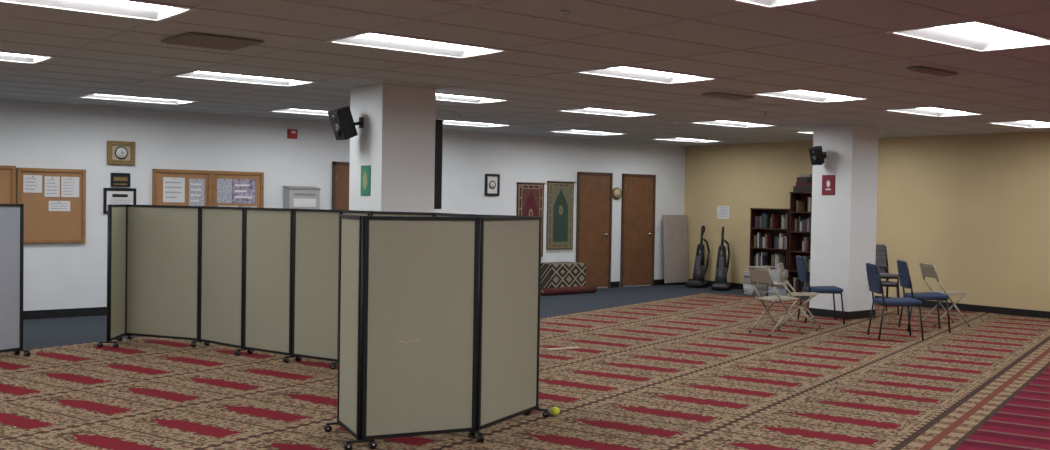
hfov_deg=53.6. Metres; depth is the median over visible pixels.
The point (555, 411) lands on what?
tennis ball
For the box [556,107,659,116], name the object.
ceiling light
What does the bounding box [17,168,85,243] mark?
cork board
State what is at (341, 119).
wall speaker
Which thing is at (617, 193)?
wall ornament
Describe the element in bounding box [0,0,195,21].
ceiling light
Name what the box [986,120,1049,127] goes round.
ceiling light
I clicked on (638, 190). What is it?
door
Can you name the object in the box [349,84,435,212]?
pillar
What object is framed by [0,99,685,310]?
wall
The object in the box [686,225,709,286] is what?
vacuum cleaner
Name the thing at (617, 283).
baseboard
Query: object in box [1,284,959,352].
floor
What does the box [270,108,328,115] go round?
ceiling light
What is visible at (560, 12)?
sprinkler
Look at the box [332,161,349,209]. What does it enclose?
door
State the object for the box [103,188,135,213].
picture frame
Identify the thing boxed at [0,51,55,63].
ceiling light
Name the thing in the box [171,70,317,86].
ceiling light
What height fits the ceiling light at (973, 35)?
0.076 m
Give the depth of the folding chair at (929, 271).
14.09 m
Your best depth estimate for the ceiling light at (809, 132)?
16.21 m
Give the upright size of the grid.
0.004 m
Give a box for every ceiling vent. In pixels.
[161,32,263,50]
[702,92,753,99]
[906,66,957,75]
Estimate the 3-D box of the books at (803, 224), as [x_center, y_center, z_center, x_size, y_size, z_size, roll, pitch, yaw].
[5.078,0.332,18.207,0.199,1.663,0.733,0,2,-39]
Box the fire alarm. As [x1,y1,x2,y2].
[287,129,297,138]
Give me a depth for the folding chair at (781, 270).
13.42 m
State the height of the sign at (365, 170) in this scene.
0.310 m
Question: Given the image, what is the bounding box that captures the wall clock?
[107,141,135,164]
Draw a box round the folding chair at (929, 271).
[919,263,969,326]
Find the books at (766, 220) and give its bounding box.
[754,213,786,268]
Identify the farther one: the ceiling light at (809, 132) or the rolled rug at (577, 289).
the rolled rug at (577, 289)
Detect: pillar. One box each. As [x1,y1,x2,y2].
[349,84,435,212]
[808,125,878,319]
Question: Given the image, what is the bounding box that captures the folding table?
[663,215,688,283]
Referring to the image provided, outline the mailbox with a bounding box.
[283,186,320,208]
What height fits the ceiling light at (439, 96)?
0.076 m
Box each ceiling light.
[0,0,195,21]
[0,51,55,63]
[78,93,197,104]
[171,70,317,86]
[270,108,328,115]
[325,31,508,58]
[436,93,510,103]
[443,120,511,126]
[547,130,624,135]
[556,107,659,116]
[574,65,719,83]
[656,137,720,142]
[688,120,777,127]
[730,0,818,8]
[750,89,871,102]
[797,131,812,133]
[884,107,983,116]
[885,20,1049,51]
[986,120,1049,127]
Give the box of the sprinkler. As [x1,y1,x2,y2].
[559,11,568,18]
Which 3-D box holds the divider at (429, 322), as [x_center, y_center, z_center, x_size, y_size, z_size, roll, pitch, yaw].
[-2.161,0.601,9.221,1.810,1.480,6.153,0,2,-39]
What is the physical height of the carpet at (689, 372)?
0.021 m
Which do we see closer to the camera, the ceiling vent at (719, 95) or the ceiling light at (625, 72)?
the ceiling light at (625, 72)
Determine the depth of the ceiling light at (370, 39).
7.87 m
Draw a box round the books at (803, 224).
[793,196,811,289]
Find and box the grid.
[0,0,1049,144]
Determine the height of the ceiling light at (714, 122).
0.076 m
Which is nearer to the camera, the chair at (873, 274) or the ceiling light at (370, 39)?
the ceiling light at (370, 39)
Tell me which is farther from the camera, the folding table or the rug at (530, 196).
the folding table
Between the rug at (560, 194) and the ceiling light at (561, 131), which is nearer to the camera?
the ceiling light at (561, 131)
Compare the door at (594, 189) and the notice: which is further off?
the notice
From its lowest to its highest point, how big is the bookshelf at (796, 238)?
1.840 m
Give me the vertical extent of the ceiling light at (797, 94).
0.076 m
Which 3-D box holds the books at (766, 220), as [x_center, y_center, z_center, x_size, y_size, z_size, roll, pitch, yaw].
[4.521,0.460,18.891,0.199,1.356,0.750,0,2,-39]
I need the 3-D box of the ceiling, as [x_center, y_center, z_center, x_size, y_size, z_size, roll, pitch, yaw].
[0.647,-1.317,7.703,20.460,0.001,17.005,0,2,-39]
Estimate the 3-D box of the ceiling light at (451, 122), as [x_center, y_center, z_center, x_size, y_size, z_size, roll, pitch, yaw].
[-0.862,-1.550,15.568,1.230,0.076,0.620,0,2,-39]
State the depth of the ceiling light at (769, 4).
5.90 m
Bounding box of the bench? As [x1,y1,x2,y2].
[540,262,585,289]
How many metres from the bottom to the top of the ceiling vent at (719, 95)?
0.022 m
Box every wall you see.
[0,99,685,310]
[684,131,1049,311]
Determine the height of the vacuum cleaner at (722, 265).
1.190 m
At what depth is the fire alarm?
15.31 m
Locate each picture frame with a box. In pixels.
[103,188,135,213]
[485,174,499,195]
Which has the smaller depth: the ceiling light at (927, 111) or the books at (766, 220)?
the ceiling light at (927, 111)
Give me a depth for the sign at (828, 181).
14.87 m
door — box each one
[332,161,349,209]
[576,172,612,287]
[620,174,655,286]
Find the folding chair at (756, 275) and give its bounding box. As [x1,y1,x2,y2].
[748,266,802,335]
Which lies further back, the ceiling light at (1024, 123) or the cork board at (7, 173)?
the ceiling light at (1024, 123)
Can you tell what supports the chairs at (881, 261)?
on the carpet at (689, 372)
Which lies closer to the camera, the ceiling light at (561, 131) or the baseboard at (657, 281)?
the ceiling light at (561, 131)
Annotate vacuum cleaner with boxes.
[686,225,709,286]
[711,226,730,289]
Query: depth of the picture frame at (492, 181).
17.69 m
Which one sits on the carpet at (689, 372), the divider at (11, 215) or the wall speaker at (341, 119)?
the divider at (11, 215)
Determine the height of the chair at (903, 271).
0.894 m
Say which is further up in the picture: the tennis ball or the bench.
the bench
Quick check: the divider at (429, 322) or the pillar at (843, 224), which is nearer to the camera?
the divider at (429, 322)
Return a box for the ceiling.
[0,0,1049,145]
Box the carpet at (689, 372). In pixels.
[0,293,1049,449]
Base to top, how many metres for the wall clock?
0.310 m
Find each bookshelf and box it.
[749,208,789,292]
[788,192,811,297]
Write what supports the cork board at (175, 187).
attached to the wall at (33, 134)
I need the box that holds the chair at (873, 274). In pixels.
[866,263,923,340]
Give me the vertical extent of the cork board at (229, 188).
0.950 m
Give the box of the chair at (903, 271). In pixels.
[897,260,950,332]
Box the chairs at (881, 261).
[875,244,899,314]
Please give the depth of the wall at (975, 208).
16.62 m
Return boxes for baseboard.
[23,307,106,319]
[611,281,619,287]
[654,279,682,284]
[683,279,1049,318]
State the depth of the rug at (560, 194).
18.68 m
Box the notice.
[717,206,729,218]
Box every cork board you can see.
[0,165,15,203]
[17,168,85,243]
[152,169,211,205]
[212,171,263,207]
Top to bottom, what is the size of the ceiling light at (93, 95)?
0.076 m
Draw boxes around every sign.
[361,165,370,195]
[822,175,834,194]
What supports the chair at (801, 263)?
on the carpet at (689, 372)
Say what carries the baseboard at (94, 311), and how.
attached to the wall at (33, 134)
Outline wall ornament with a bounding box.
[612,187,621,199]
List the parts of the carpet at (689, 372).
paper strip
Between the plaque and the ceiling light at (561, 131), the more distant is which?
the ceiling light at (561, 131)
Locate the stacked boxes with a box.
[793,174,811,191]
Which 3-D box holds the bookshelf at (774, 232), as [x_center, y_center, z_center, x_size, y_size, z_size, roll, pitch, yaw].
[4.512,0.471,18.887,0.320,1.540,0.860,0,2,-39]
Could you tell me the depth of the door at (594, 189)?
19.23 m
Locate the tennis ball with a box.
[551,407,559,415]
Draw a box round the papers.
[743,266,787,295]
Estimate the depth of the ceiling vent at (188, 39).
7.63 m
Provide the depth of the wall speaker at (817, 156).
14.78 m
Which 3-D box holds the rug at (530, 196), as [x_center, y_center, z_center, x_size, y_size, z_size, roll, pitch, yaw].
[0.097,-0.066,18.248,0.670,1.373,0.037,0,2,-39]
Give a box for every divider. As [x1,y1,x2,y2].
[0,204,30,356]
[97,204,550,449]
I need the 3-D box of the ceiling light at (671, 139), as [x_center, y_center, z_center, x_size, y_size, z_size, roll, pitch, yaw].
[2.921,-1.557,18.651,1.230,0.076,0.620,0,2,-39]
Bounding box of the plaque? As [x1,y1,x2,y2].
[111,173,129,186]
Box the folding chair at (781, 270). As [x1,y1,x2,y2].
[777,262,820,330]
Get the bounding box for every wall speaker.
[328,106,362,139]
[809,146,825,164]
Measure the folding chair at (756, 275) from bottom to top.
0.832 m
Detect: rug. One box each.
[516,182,545,259]
[540,285,596,295]
[546,181,575,252]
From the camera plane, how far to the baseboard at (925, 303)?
16.05 m
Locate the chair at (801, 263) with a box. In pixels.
[796,255,844,323]

